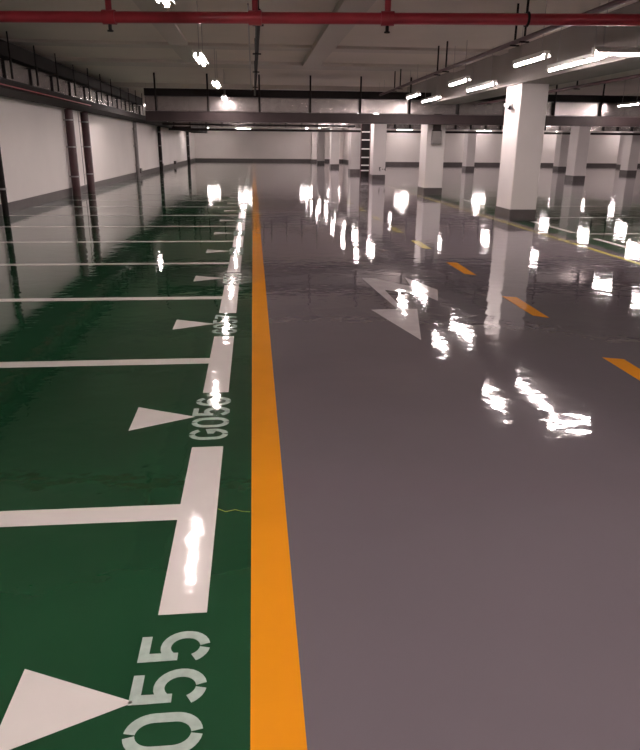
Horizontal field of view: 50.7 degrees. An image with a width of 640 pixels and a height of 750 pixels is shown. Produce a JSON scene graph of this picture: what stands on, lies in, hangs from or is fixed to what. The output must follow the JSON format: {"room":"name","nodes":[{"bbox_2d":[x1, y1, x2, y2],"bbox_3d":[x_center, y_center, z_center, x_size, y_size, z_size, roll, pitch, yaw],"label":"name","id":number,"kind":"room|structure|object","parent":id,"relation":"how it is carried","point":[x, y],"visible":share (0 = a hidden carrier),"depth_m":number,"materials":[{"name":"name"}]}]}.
{"room":"parking garage","nodes":[
{"label":"parking garage","id":0,"kind":"room"},
{"bbox_2d":[0,96,194,203],"bbox_3d":[-9.090,-10.855,30.945,0.200,3.700,79.000,-1,19,-5],"label":"wall","id":1,"kind":"structure","parent":0,"point":[33,137],"depth_m":20.43,"materials":[{"name":"white paint"}]},
{"bbox_2d":[0,147,8,215],"bbox_3d":[-7.331,-4.963,15.354,0.192,2.620,0.163,-1,19,-5],"label":"pipe","id":2,"kind":"object","parent":1,"relation":"attached to","point":[3,195],"visible":1,"depth_m":15.56,"materials":[{"name":"metal"}]},
{"bbox_2d":[63,109,80,195],"bbox_3d":[-7.867,-7.054,21.486,0.280,2.620,0.284,16,24,37],"label":"pipe","id":3,"kind":"object","parent":1,"relation":"attached to","point":[68,113],"visible":0.98,"depth_m":21.38,"materials":[{"name":"black metal"}]},
{"bbox_2d":[73,110,87,193],"bbox_3d":[-8.072,-7.901,22.291,0.115,3.700,1.420,-1,19,-5],"label":"wall pier","id":4,"kind":"object","parent":1,"relation":"attached to","point":[84,189],"visible":0.42,"depth_m":22.65,"materials":[{"name":"white paint"}]},
{"bbox_2d":[77,111,85,186],"bbox_3d":[-8.110,-7.534,22.890,0.132,2.620,0.103,-1,19,-5],"label":"pipe","id":5,"kind":"object","parent":1,"relation":"attached to","point":[77,111],"visible":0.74,"depth_m":22.83,"materials":[{"name":"grey metal"}]},
{"bbox_2d":[80,112,94,191],"bbox_3d":[-8.063,-7.730,23.465,0.280,2.620,0.284,16,24,37],"label":"pipe","id":6,"kind":"object","parent":1,"relation":"attached to","point":[84,121],"visible":0.88,"depth_m":23.36,"materials":[{"name":"black metal"}]},
{"bbox_2d":[0,158,194,215],"bbox_3d":[-8.998,-9.224,31.511,0.015,0.250,79.000,-1,19,-5],"label":"baseboard","id":7,"kind":"structure","parent":1,"relation":"attached to","point":[22,204],"depth_m":20.57,"materials":[{"name":"grey paint"}]},
{"bbox_2d":[132,122,139,177],"bbox_3d":[-9.114,-11.152,33.495,0.231,2.620,0.203,-1,19,-5],"label":"pipe","id":8,"kind":"object","parent":1,"relation":"attached to","point":[134,128],"visible":0.94,"depth_m":33.42,"materials":[{"name":"grey metal"}]},
{"bbox_2d":[157,126,162,170],"bbox_3d":[-9.928,-14.014,41.883,0.271,2.620,0.242,-1,19,-5],"label":"pipe","id":9,"kind":"object","parent":1,"relation":"attached to","point":[159,145],"visible":0.94,"depth_m":41.79,"materials":[{"name":"metal"}]},
{"bbox_2d":[186,132,189,162],"bbox_3d":[-11.684,-20.155,59.884,0.280,2.620,0.284,16,24,37],"label":"pipe","id":10,"kind":"object","parent":1,"relation":"attached to","point":[187,133],"visible":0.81,"depth_m":59.79,"materials":[{"name":"metal"}]},
{"bbox_2d":[194,127,343,158],"bbox_3d":[-5.244,-23.755,68.953,15.380,3.700,0.200,-1,19,-5],"label":"wall","id":11,"kind":"structure","parent":0,"point":[211,144],"depth_m":68.83,"materials":[{"name":"white paint"}]},
{"bbox_2d":[0,161,639,749],"bbox_3d":[13.827,-9.632,33.694,46.080,0.001,79.100,-1,19,-5],"label":"floor","id":12,"kind":"structure","parent":0,"point":[462,499],"depth_m":3.77,"materials":[{"name":"grey paint"}]},
{"bbox_2d":[34,206,83,206],"bbox_3d":[-4.912,-4.547,18.257,5.480,0.001,0.140,-1,19,-5],"label":"divider","id":13,"kind":"object","parent":12,"relation":"on","point":[34,206],"visible":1,"depth_m":18.13,"materials":[{"name":"white paint"}]},
{"bbox_2d":[0,669,132,749],"bbox_3d":[-0.756,1.006,2.051,0.375,0.001,0.340,-1,19,-5],"label":"triangle","id":14,"kind":"object","parent":12,"relation":"on","point":[41,705],"visible":1,"depth_m":2.04,"materials":[{"name":"white paint"}]},
{"bbox_2d":[0,504,179,526],"bbox_3d":[-3.384,0.697,2.889,5.480,0.001,0.140,-1,19,-5],"label":"divider","id":15,"kind":"object","parent":12,"relation":"on","point":[148,512],"visible":1,"depth_m":3.10,"materials":[{"name":"white paint"}]},
{"bbox_2d":[0,358,209,367],"bbox_3d":[-3.602,-0.052,5.084,5.480,0.001,0.140,-1,19,-5],"label":"divider","id":16,"kind":"object","parent":12,"relation":"on","point":[183,360],"visible":1,"depth_m":5.26,"materials":[{"name":"white paint"}]},
{"bbox_2d":[81,194,139,194],"bbox_3d":[-5.348,-6.045,22.648,5.480,0.001,0.140,-1,19,-5],"label":"divider","id":17,"kind":"object","parent":12,"relation":"on","point":[81,194],"visible":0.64,"depth_m":22.53,"materials":[{"name":"white paint"}]},
{"bbox_2d":[0,296,221,301],"bbox_3d":[-3.820,-0.801,7.280,5.480,0.001,0.140,-1,19,-5],"label":"divider","id":18,"kind":"object","parent":12,"relation":"on","point":[202,297],"visible":1,"depth_m":7.41,"materials":[{"name":"white paint"}]},
{"bbox_2d":[0,262,228,265],"bbox_3d":[-4.038,-1.550,9.475,5.480,0.001,0.140,-1,19,-5],"label":"divider","id":19,"kind":"object","parent":12,"relation":"on","point":[192,262],"visible":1,"depth_m":9.58,"materials":[{"name":"white paint"}]},
{"bbox_2d":[0,241,232,242],"bbox_3d":[-4.257,-2.299,11.671,5.480,0.001,0.140,-1,19,-5],"label":"divider","id":20,"kind":"object","parent":12,"relation":"on","point":[31,241],"visible":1,"depth_m":11.73,"materials":[{"name":"white paint"}]},
{"bbox_2d":[0,226,235,226],"bbox_3d":[-4.475,-3.048,13.866,5.480,0.001,0.140,-1,19,-5],"label":"divider","id":21,"kind":"object","parent":12,"relation":"on","point":[0,226],"visible":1,"depth_m":13.88,"materials":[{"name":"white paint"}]},
{"bbox_2d":[2,215,238,215],"bbox_3d":[-4.693,-3.797,16.062,5.480,0.001,0.140,-1,19,-5],"label":"divider","id":22,"kind":"object","parent":12,"relation":"on","point":[2,215],"visible":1,"depth_m":16.01,"materials":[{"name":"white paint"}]},
{"bbox_2d":[118,186,193,186],"bbox_3d":[-5.785,-7.543,27.039,5.480,0.001,0.140,-1,19,-5],"label":"divider","id":23,"kind":"object","parent":12,"relation":"on","point":[118,186],"visible":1,"depth_m":26.96,"materials":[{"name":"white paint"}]},
{"bbox_2d":[128,407,193,430],"bbox_3d":[-0.971,0.266,4.218,0.375,0.001,0.380,-1,19,-5],"label":"triangle","id":24,"kind":"object","parent":12,"relation":"on","point":[144,417],"visible":1,"depth_m":4.21,"materials":[{"name":"white paint"}]},
{"bbox_2d":[122,631,209,749],"bbox_3d":[-0.467,1.011,2.041,0.234,0.002,0.692,-1,19,-5],"label":"parking number","id":25,"kind":"object","parent":12,"relation":"on","point":[160,696],"visible":1,"depth_m":2.10,"materials":[{"name":"white paint"}]},
{"bbox_2d":[158,446,222,614],"bbox_3d":[-0.568,0.637,3.138,0.175,0.001,1.440,-1,19,-5],"label":"bay edge dash","id":26,"kind":"object","parent":12,"relation":"on","point":[187,580],"visible":1,"depth_m":2.93,"materials":[{"name":"white paint"}]},
{"bbox_2d":[172,320,211,329],"bbox_3d":[-1.190,-0.483,6.413,0.375,0.001,0.380,-1,19,-5],"label":"triangle","id":27,"kind":"object","parent":12,"relation":"on","point":[179,324],"visible":1,"depth_m":6.40,"materials":[{"name":"white paint"}]},
{"bbox_2d":[179,183,235,183],"bbox_3d":[-6.003,-8.292,29.235,5.480,0.001,0.140,-1,19,-5],"label":"divider","id":28,"kind":"object","parent":12,"relation":"on","point":[179,183],"visible":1,"depth_m":29.32,"materials":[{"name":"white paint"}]},
{"bbox_2d":[194,276,221,280],"bbox_3d":[-1.408,-1.232,8.609,0.375,0.001,0.380,-1,19,-5],"label":"triangle","id":29,"kind":"object","parent":12,"relation":"on","point":[197,278],"visible":1,"depth_m":8.60,"materials":[{"name":"white paint"}]},
{"bbox_2d":[189,397,230,439],"bbox_3d":[-0.685,0.262,4.237,0.234,0.002,0.693,-1,19,-5],"label":"parking number","id":30,"kind":"object","parent":12,"relation":"on","point":[209,401],"visible":1,"depth_m":4.21,"materials":[{"name":"white paint"}]},
{"bbox_2d":[206,249,224,252],"bbox_3d":[-1.626,-1.981,10.805,0.375,0.001,0.380,-1,19,-5],"label":"triangle","id":31,"kind":"object","parent":12,"relation":"on","point":[207,251],"visible":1,"depth_m":10.77,"materials":[{"name":"white paint"}]},
{"bbox_2d":[203,336,233,392],"bbox_3d":[-0.786,-0.112,5.333,0.175,0.001,1.440,-1,19,-5],"label":"bay edge dash","id":32,"kind":"object","parent":12,"relation":"on","point":[219,367],"visible":1,"depth_m":5.20,"materials":[{"name":"white paint"}]},
{"bbox_2d":[199,190,243,190],"bbox_3d":[-5.567,-6.794,24.844,5.480,0.001,0.140,-1,19,-5],"label":"divider","id":33,"kind":"object","parent":12,"relation":"on","point":[199,190],"visible":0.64,"depth_m":24.96,"materials":[{"name":"white paint"}]},
{"bbox_2d":[213,315,236,333],"bbox_3d":[-0.904,-0.490,6.440,0.234,0.002,0.709,-1,19,-5],"label":"parking number","id":34,"kind":"object","parent":12,"relation":"on","point":[216,316],"visible":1,"depth_m":6.38,"materials":[{"name":"white paint"}]},
{"bbox_2d":[219,285,238,312],"bbox_3d":[-1.004,-0.861,7.529,0.175,0.001,1.440,-1,19,-5],"label":"bay edge dash","id":35,"kind":"object","parent":12,"relation":"on","point":[229,300],"visible":1,"depth_m":7.44,"materials":[{"name":"white paint"}]},
{"bbox_2d":[222,273,241,283],"bbox_3d":[-1.121,-1.237,8.628,0.234,0.002,0.694,-1,19,-5],"label":"number","id":36,"kind":"object","parent":12,"relation":"on","point":[229,277],"visible":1,"depth_m":8.61,"materials":[{"name":"white paint"}]},
{"bbox_2d":[227,255,241,271],"bbox_3d":[-1.223,-1.610,9.724,0.175,0.001,1.440,-1,19,-5],"label":"bay edge dash","id":37,"kind":"object","parent":12,"relation":"on","point":[234,265],"visible":1,"depth_m":9.69,"materials":[{"name":"white paint"}]},
{"bbox_2d":[229,248,243,253],"bbox_3d":[-1.340,-1.986,10.824,0.234,0.002,0.693,-1,19,-5],"label":"number","id":38,"kind":"object","parent":12,"relation":"on","point":[234,251],"visible":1,"depth_m":10.78,"materials":[{"name":"white paint"}]},
{"bbox_2d":[232,236,243,246],"bbox_3d":[-1.441,-2.359,11.920,0.175,0.001,1.440,-1,19,-5],"label":"divider","id":39,"kind":"object","parent":12,"relation":"on","point":[238,240],"visible":1,"depth_m":11.89,"materials":[{"name":"white paint"}]},
{"bbox_2d":[236,222,244,229],"bbox_3d":[-1.659,-3.108,14.115,0.175,0.001,1.440,-1,19,-5],"label":"divider","id":40,"kind":"object","parent":12,"relation":"on","point":[240,225],"visible":1,"depth_m":14.07,"materials":[{"name":"white paint"}]},
{"bbox_2d":[238,212,245,217],"bbox_3d":[-1.877,-3.857,16.311,0.175,0.001,1.440,-1,19,-5],"label":"divider","id":41,"kind":"object","parent":12,"relation":"on","point":[241,214],"visible":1,"depth_m":16.25,"materials":[{"name":"white paint"}]},
{"bbox_2d":[250,162,306,749],"bbox_3d":[-3.024,-8.917,31.148,0.160,0.001,77.000,-1,19,-5],"label":"lane edge line","id":42,"kind":"object","parent":12,"relation":"on","point":[277,721],"visible":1,"depth_m":2.71,"materials":[{"name":"orange paint"}]},
{"bbox_2d":[311,132,316,161],"bbox_3d":[-0.582,-23.130,68.435,0.644,2.930,0.974,-1,19,-5],"label":"column","id":43,"kind":"structure","parent":12,"relation":"on","point":[313,134],"depth_m":68.01,"materials":[{"name":"paint"}]},
{"bbox_2d":[317,132,324,163],"bbox_3d":[0.074,-20.880,61.839,0.644,2.930,0.974,-1,19,-5],"label":"column","id":44,"kind":"structure","parent":12,"relation":"on","point":[320,135],"depth_m":61.47,"materials":[{"name":"paint"}]},
{"bbox_2d":[329,128,339,167],"bbox_3d":[1.104,-17.343,51.474,0.644,2.930,0.974,-1,19,-5],"label":"column","id":45,"kind":"structure","parent":12,"relation":"on","point":[334,136],"depth_m":51.12,"materials":[{"name":"paint"}]},
{"bbox_2d":[348,128,360,173],"bbox_3d":[2.126,-13.839,41.204,0.644,2.930,0.974,-1,19,-5],"label":"column","id":46,"kind":"structure","parent":12,"relation":"on","point":[354,137],"depth_m":40.87,"materials":[{"name":"paint"}]},
{"bbox_2d":[360,124,370,176],"bbox_3d":[2.409,-12.076,36.029,0.520,2.930,0.290,-1,19,-5],"label":"ladder","id":47,"kind":"object","parent":12,"relation":"on","point":[365,142],"visible":0.78,"depth_m":36.00,"materials":[{"name":"metal"}]},
{"bbox_2d":[369,124,386,179],"bbox_3d":[2.884,-11.235,33.572,0.644,2.930,0.974,-1,19,-5],"label":"column","id":48,"kind":"structure","parent":12,"relation":"on","point":[378,131],"depth_m":33.24,"materials":[{"name":"paint"}]},
{"bbox_2d":[389,227,403,232],"bbox_3d":[1.554,-2.957,13.754,0.160,0.001,1.030,-1,19,-5],"label":"lane centre dash","id":49,"kind":"object","parent":12,"relation":"on","point":[395,229],"visible":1,"depth_m":13.79,"materials":[{"name":"yellow paint"}]},
{"bbox_2d":[362,278,437,339],"bbox_3d":[0.966,-0.789,7.370,0.863,0.001,2.983,0,19,0],"label":"arrow","id":50,"kind":"object","parent":12,"relation":"on","point":[407,319],"visible":1,"depth_m":7.51,"materials":[{"name":"white paint"}]},
{"bbox_2d":[410,240,430,248],"bbox_3d":[1.755,-2.265,11.728,0.160,0.001,1.070,-1,19,-5],"label":"lane centre dash","id":51,"kind":"object","parent":12,"relation":"on","point":[418,243],"visible":1,"depth_m":11.72,"materials":[{"name":"yellow paint"}]},
{"bbox_2d":[417,114,445,194],"bbox_3d":[3.887,-7.795,23.489,0.644,2.930,0.974,-1,19,-5],"label":"column","id":52,"kind":"structure","parent":12,"relation":"on","point":[431,155],"depth_m":23.27,"materials":[{"name":"paint"}]},
{"bbox_2d":[431,131,441,143],"bbox_3d":[3.934,-8.014,22.814,0.320,0.420,0.190,-1,19,-5],"label":"box","id":53,"kind":"object","parent":52,"relation":"attached to","point":[436,136],"visible":1,"depth_m":22.74,"materials":[{"name":"grey metal"}]},
{"bbox_2d":[432,114,441,130],"bbox_3d":[3.945,-8.557,22.672,0.300,0.700,0.110,-1,19,-5],"label":"cable trunking","id":54,"kind":"object","parent":52,"relation":"attached to","point":[435,127],"visible":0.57,"depth_m":22.71,"materials":[{"name":"brown paint"}]},
{"bbox_2d":[447,262,474,274],"bbox_3d":[1.979,-1.499,9.481,0.160,0.001,1.060,-1,19,-5],"label":"lane centre dash","id":55,"kind":"object","parent":12,"relation":"on","point":[459,267],"visible":1,"depth_m":9.46,"materials":[{"name":"orange paint"}]},
{"bbox_2d":[462,130,476,169],"bbox_3d":[10.850,-16.429,49.041,0.644,2.930,0.974,-1,19,-5],"label":"column","id":56,"kind":"structure","parent":12,"relation":"on","point":[469,148],"depth_m":48.76,"materials":[{"name":"paint"}]},
{"bbox_2d":[385,185,639,264],"bbox_3d":[4.112,-3.737,16.114,0.100,0.001,28.000,-1,19,-5],"label":"lane edge line","id":57,"kind":"object","parent":12,"relation":"on","point":[632,261],"visible":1,"depth_m":13.36,"materials":[{"name":"yellow paint"}]},
{"bbox_2d":[495,84,548,220],"bbox_3d":[4.663,-5.133,15.687,0.644,2.930,0.974,-1,19,-5],"label":"column","id":58,"kind":"structure","parent":12,"relation":"on","point":[524,125],"depth_m":15.35,"materials":[{"name":"paint"}]},
{"bbox_2d":[504,103,513,109],"bbox_3d":[4.286,-6.079,15.291,0.160,0.167,0.340,-1,19,-5],"label":"security camera","id":59,"kind":"object","parent":58,"relation":"attached to","point":[506,105],"visible":1,"depth_m":15.26,"materials":[{"name":"white plastic"}]},
{"bbox_2d":[502,296,548,317],"bbox_3d":[2.200,-0.738,7.253,0.160,0.001,1.030,-1,19,-5],"label":"lane centre dash","id":60,"kind":"object","parent":12,"relation":"on","point":[515,300],"visible":1,"depth_m":7.24,"materials":[{"name":"orange paint"}]},
{"bbox_2d":[530,221,575,232],"bbox_3d":[4.983,-3.190,14.530,0.120,0.001,2.100,-1,19,-5],"label":"bay edge dash","id":61,"kind":"object","parent":12,"relation":"on","point":[530,221],"visible":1,"depth_m":14.38,"materials":[{"name":"white paint"}]},
{"bbox_2d":[553,131,570,169],"bbox_3d":[18.164,-16.948,50.759,0.644,2.930,0.974,-1,19,-5],"label":"column","id":62,"kind":"structure","parent":12,"relation":"on","point":[562,141],"depth_m":50.51,"materials":[{"name":"paint"}]},
{"bbox_2d":[565,126,590,180],"bbox_3d":[13.158,-11.432,34.420,0.644,2.930,0.974,-1,19,-5],"label":"column","id":63,"kind":"structure","parent":12,"relation":"on","point":[579,135],"depth_m":34.16,"materials":[{"name":"paint"}]},
{"bbox_2d":[535,217,639,217],"bbox_3d":[7.513,-3.878,16.617,4.930,0.001,0.120,-1,19,-5],"label":"divider","id":64,"kind":"object","parent":12,"relation":"on","point":[535,217],"visible":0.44,"depth_m":16.50,"materials":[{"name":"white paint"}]},
{"bbox_2d":[589,233,639,233],"bbox_3d":[7.813,-2.849,13.601,4.930,0.001,0.120,-1,19,-5],"label":"divider","id":65,"kind":"object","parent":12,"relation":"on","point":[589,233],"visible":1,"depth_m":13.46,"materials":[{"name":"white paint"}]},
{"bbox_2d":[595,239,639,251],"bbox_3d":[5.264,-2.226,11.703,0.120,0.001,2.100,-1,19,-5],"label":"bay edge dash","id":66,"kind":"object","parent":12,"relation":"on","point":[595,239],"visible":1,"depth_m":11.82,"materials":[{"name":"white paint"}]},
{"bbox_2d":[616,132,624,167],"bbox_3d":[26.179,-19.360,58.056,0.644,2.930,0.974,-1,19,-5],"label":"column","id":67,"kind":"structure","parent":12,"relation":"on","point":[622,137],"depth_m":58.13,"materials":[{"name":"paint"}]},
{"bbox_2d":[603,357,639,380],"bbox_3d":[2.420,0.015,5.043,0.160,0.001,1.000,-1,19,-5],"label":"lane centre dash","id":68,"kind":"object","parent":12,"relation":"on","point":[622,364],"visible":1,"depth_m":5.28,"materials":[{"name":"orange paint"}]},
{"bbox_2d":[619,131,639,174],"bbox_3d":[19.999,-14.433,43.415,0.644,2.930,0.974,-1,19,-5],"label":"column","id":69,"kind":"structure","parent":12,"relation":"on","point":[631,148],"depth_m":43.21,"materials":[{"name":"paint"}]},
{"bbox_2d":[0,0,639,112],"bbox_3d":[13.859,-13.229,32.470,46.080,0.200,79.300,-1,19,-5],"label":"ceiling","id":70,"kind":"structure","parent":0,"point":[418,36],"depth_m":13.94,"materials":[{"name":"grey concrete"}]},
{"bbox_2d":[0,31,143,114],"bbox_3d":[-7.246,-8.562,19.865,0.855,0.870,21.700,-1,19,-5],"label":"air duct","id":71,"kind":"object","parent":70,"relation":"hanging from","point":[9,70],"visible":0.86,"depth_m":17.21,"materials":[{"name":"metal"}]},
{"bbox_2d":[0,39,142,104],"bbox_3d":[-7.299,-8.622,19.681,0.888,0.280,22.000,-1,19,-5],"label":"cable tray","id":72,"kind":"object","parent":71,"relation":"attached to","point":[20,56],"visible":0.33,"depth_m":16.99,"materials":[{"name":"metal"}]},
{"bbox_2d":[0,77,171,127],"bbox_3d":[-8.545,-12.328,32.619,0.938,0.180,49.000,-1,19,-5],"label":"cable tray","id":73,"kind":"object","parent":71,"relation":"hanging from","point":[5,91],"visible":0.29,"depth_m":18.16,"materials":[{"name":"metal"}]},
{"bbox_2d":[0,83,90,105],"bbox_3d":[-6.256,-6.193,14.776,0.024,0.024,11.000,-1,19,-5],"label":"pipe","id":74,"kind":"object","parent":73,"relation":"attached to","point":[0,83],"visible":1,"depth_m":15.16,"materials":[{"name":"metal"}]},
{"bbox_2d":[132,0,196,61],"bbox_3d":[-2.163,-4.097,5.604,0.400,0.050,25.600,-1,19,-5],"label":"trim","id":75,"kind":"structure","parent":70,"relation":"attached to","point":[171,33],"depth_m":12.94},
{"bbox_2d":[156,0,174,7],"bbox_3d":[-1.444,-3.802,5.935,0.170,0.810,1.310,-1,19,-5],"label":"lamp","id":76,"kind":"object","parent":70,"relation":"hanging from","point":[166,2],"visible":1,"depth_m":6.58,"materials":[{"name":"grey"}]},
{"bbox_2d":[172,126,206,132],"bbox_3d":[-8.861,-17.511,46.739,1.160,1.270,15.000,-1,19,-5],"label":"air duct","id":77,"kind":"object","parent":70,"relation":"hanging from","point":[172,126],"visible":0.08,"depth_m":45.27,"materials":[{"name":"metal"}]},
{"bbox_2d":[193,1,207,65],"bbox_3d":[-1.940,-5.506,10.929,0.170,0.810,1.310,-1,19,-5],"label":"lamp","id":78,"kind":"object","parent":70,"relation":"hanging from","point":[198,55],"visible":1,"depth_m":10.79,"materials":[{"name":"grey plastic"}]},
{"bbox_2d":[211,50,220,88],"bbox_3d":[-2.404,-7.097,15.593,0.170,0.810,1.310,-1,19,-5],"label":"lamp","id":79,"kind":"object","parent":70,"relation":"hanging from","point":[215,82],"visible":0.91,"depth_m":15.40,"materials":[{"name":"grey plastic"}]},
{"bbox_2d":[221,69,227,100],"bbox_3d":[-2.872,-8.705,20.305,0.170,0.810,1.310,-1,19,-5],"label":"lamp","id":80,"kind":"object","parent":70,"relation":"hanging from","point":[224,97],"visible":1,"depth_m":19.84,"materials":[{"name":"grey plastic"}]},
{"bbox_2d":[0,38,507,55],"bbox_3d":[-1.580,-7.285,15.001,11.680,0.060,0.550,-1,19,-5],"label":"trim","id":81,"kind":"structure","parent":70,"relation":"attached to","point":[38,42],"depth_m":14.86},
{"bbox_2d":[45,57,465,71],"bbox_3d":[-1.906,-8.392,18.279,11.680,0.080,1.000,-1,19,-5],"label":"trim","id":82,"kind":"structure","parent":70,"relation":"attached to","point":[61,60],"depth_m":18.08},
{"bbox_2d":[105,82,406,91],"bbox_3d":[-2.581,-10.674,25.074,11.680,0.150,0.600,-1,19,-5],"label":"trim","id":83,"kind":"structure","parent":70,"relation":"attached to","point":[115,84],"depth_m":24.83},
{"bbox_2d":[162,123,354,126],"bbox_3d":[-3.187,-13.779,35.735,10.200,1.149,0.099,-1,19,-5],"label":"pipe","id":84,"kind":"object","parent":70,"relation":"hanging from","point":[162,123],"visible":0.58,"depth_m":35.86,"materials":[{"name":"metal"}]},
{"bbox_2d":[253,0,263,95],"bbox_3d":[-1.385,-6.806,14.520,0.140,0.652,14.200,-1,19,-5],"label":"pipe","id":85,"kind":"object","parent":70,"relation":"hanging from","point":[257,28],"visible":0.76,"depth_m":11.31,"materials":[{"name":"metal"}]},
{"bbox_2d":[0,0,639,33],"bbox_3d":[-0.839,-4.373,7.691,11.731,0.850,0.166,1,19,1],"label":"pipe","id":86,"kind":"object","parent":70,"relation":"hanging from","point":[107,16],"visible":1,"depth_m":7.72,"materials":[{"name":"metal"}]},
{"bbox_2d":[302,0,375,66],"bbox_3d":[0.948,-4.133,5.901,0.450,0.120,25.600,-1,19,-5],"label":"beam","id":87,"kind":"structure","parent":70,"relation":"attached to","point":[330,36],"depth_m":12.75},
{"bbox_2d":[144,72,639,116],"bbox_3d":[11.089,-9.260,22.752,33.350,1.100,0.478,-1,19,-5],"label":"air duct","id":88,"kind":"object","parent":70,"relation":"hanging from","point":[152,103],"visible":0.78,"depth_m":21.86,"materials":[{"name":"metal"}]},
{"bbox_2d":[144,88,639,102],"bbox_3d":[11.086,-9.270,22.774,33.350,0.215,0.398,-1,19,-5],"label":"cable tray","id":89,"kind":"object","parent":88,"relation":"on","point":[176,92],"visible":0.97,"depth_m":21.62,"materials":[{"name":"metal"}]},
{"bbox_2d":[145,111,639,126],"bbox_3d":[11.080,-8.605,23.000,33.350,0.300,0.398,-1,19,-5],"label":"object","id":90,"kind":"object","parent":88,"relation":"hanging from","point":[171,116],"visible":1,"depth_m":21.97,"materials":[{"name":"brown paint"}]},
{"bbox_2d":[170,121,618,126],"bbox_3d":[11.078,-8.472,23.055,33.350,0.012,0.356,-1,19,-5],"label":"tray","id":91,"kind":"object","parent":90,"relation":"on","point":[339,122],"depth_m":22.18,"materials":[{"name":"brown paint"}]},
{"bbox_2d":[168,112,639,131],"bbox_3d":[10.743,-14.974,39.626,38.700,1.160,0.478,-1,19,-5],"label":"air duct","id":92,"kind":"object","parent":70,"relation":"hanging from","point":[389,126],"visible":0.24,"depth_m":39.17,"materials":[{"name":"metal"}]},
{"bbox_2d":[168,128,639,134],"bbox_3d":[10.732,-14.307,39.901,38.700,0.120,0.418,-1,19,-5],"label":"cable tray","id":93,"kind":"object","parent":92,"relation":"hanging from","point":[180,129],"visible":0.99,"depth_m":38.87,"materials":[{"name":"metal"}]},
{"bbox_2d":[180,130,565,134],"bbox_3d":[10.731,-14.259,39.926,38.700,0.012,0.376,-1,19,-5],"label":"tray","id":94,"kind":"object","parent":93,"relation":"on","point":[388,131],"depth_m":39.08,"materials":[{"name":"metal"}]},
{"bbox_2d":[405,71,420,98],"bbox_3d":[2.580,-8.082,18.618,0.170,0.810,1.310,-1,19,-5],"label":"lamp","id":95,"kind":"object","parent":70,"relation":"hanging from","point":[416,93],"visible":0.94,"depth_m":18.57,"materials":[{"name":"grey plastic"}]},
{"bbox_2d":[420,74,440,102],"bbox_3d":[3.295,-8.551,20.015,0.170,0.810,1.960,-1,19,-5],"label":"lamp","id":96,"kind":"object","parent":70,"relation":"hanging from","point":[436,96],"visible":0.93,"depth_m":19.91,"materials":[{"name":"grey plastic"}]},
{"bbox_2d":[447,47,470,86],"bbox_3d":[2.992,-6.668,14.472,0.170,0.810,1.310,-1,19,-5],"label":"lamp","id":97,"kind":"object","parent":70,"relation":"hanging from","point":[464,78],"visible":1,"depth_m":14.41,"materials":[{"name":"grey plastic"}]},
{"bbox_2d":[319,1,639,128],"bbox_3d":[3.615,-10.826,26.646,0.950,0.770,68.500,-1,19,-5],"label":"trim","id":98,"kind":"structure","parent":70,"relation":"attached to","point":[575,41],"depth_m":13.53,"materials":[{"name":"grey metal"}]},
{"bbox_2d":[466,54,497,91],"bbox_3d":[3.735,-7.040,15.586,0.170,0.810,1.960,-1,19,-5],"label":"lamp","id":99,"kind":"object","parent":70,"relation":"hanging from","point":[491,82],"visible":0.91,"depth_m":15.46,"materials":[{"name":"grey plastic"}]},
{"bbox_2d":[379,0,631,95],"bbox_3d":[3.296,-4.527,7.857,0.140,0.596,29.100,-1,19,-5],"label":"pipe","id":100,"kind":"object","parent":70,"relation":"hanging from","point":[614,3],"visible":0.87,"depth_m":10.66,"materials":[{"name":"grey painted metal"},{"name":"dark metal"}]},
{"bbox_2d":[512,1,550,67],"bbox_3d":[3.367,-5.382,10.703,0.170,0.810,1.310,-1,19,-5],"label":"lamp","id":101,"kind":"object","parent":70,"relation":"hanging from","point":[545,54],"visible":1,"depth_m":10.64,"materials":[{"name":"grey plastic"}]},
{"bbox_2d":[546,26,606,71],"bbox_3d":[4.190,-5.481,11.017,0.170,0.810,1.960,-1,19,-5],"label":"lamp","id":102,"kind":"object","parent":70,"relation":"hanging from","point":[586,58],"visible":0.76,"depth_m":11.02,"materials":[{"name":"grey plastic"}]},
{"bbox_2d":[591,1,639,55],"bbox_3d":[4.376,-5.048,9.750,0.810,0.810,0.170,-1,19,-5],"label":"lamp","id":103,"kind":"object","parent":70,"relation":"hanging from","point":[619,51],"visible":0.94,"depth_m":9.81,"materials":[{"name":"glowing white light tube"},{"name":"grey steel"}]},
{"bbox_2d":[617,80,639,106],"bbox_3d":[9.881,-8.990,21.476,0.170,0.810,1.310,-1,19,-5],"label":"lamp","id":104,"kind":"object","parent":70,"relation":"hanging from","point":[634,102],"visible":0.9,"depth_m":21.54,"materials":[{"name":"grey plastic"}]},
{"bbox_2d":[343,128,639,163],"bbox_3d":[18.195,-22.547,66.017,30.700,3.700,10.500,-1,19,-5],"label":"wall","id":105,"kind":"structure","parent":0,"point":[400,147],"depth_m":60.86,"materials":[{"name":"white paint"}]},
{"bbox_2d":[195,158,639,165],"bbox_3d":[10.632,-20.743,65.874,45.865,0.250,10.515,-1,19,-5],"label":"baseboard","id":106,"kind":"structure","parent":105,"relation":"attached to","point":[344,160],"depth_m":62.38,"materials":[{"name":"grey paint"}]},
{"bbox_2d":[445,93,639,130],"bbox_3d":[13.545,-11.048,27.558,1.900,0.770,68.500,-1,19,-5],"label":"trim","id":107,"kind":"structure","parent":105,"relation":"attached to","point":[632,94],"depth_m":27.74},
{"bbox_3d":[17.558,1.364,-4.263,46.280,3.700,0.200,-1,19,-5],"label":"wall","id":108,"kind":"structure","parent":0,"visible":0},
{"bbox_2d":[477,74,639,105],"bbox_3d":[6.530,-4.425,8.213,0.140,0.704,29.100,-1,19,-5],"label":"pipe","id":109,"kind":"object","parent":108,"relation":"attached to","point":[577,87],"visible":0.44,"depth_m":14.92,"materials":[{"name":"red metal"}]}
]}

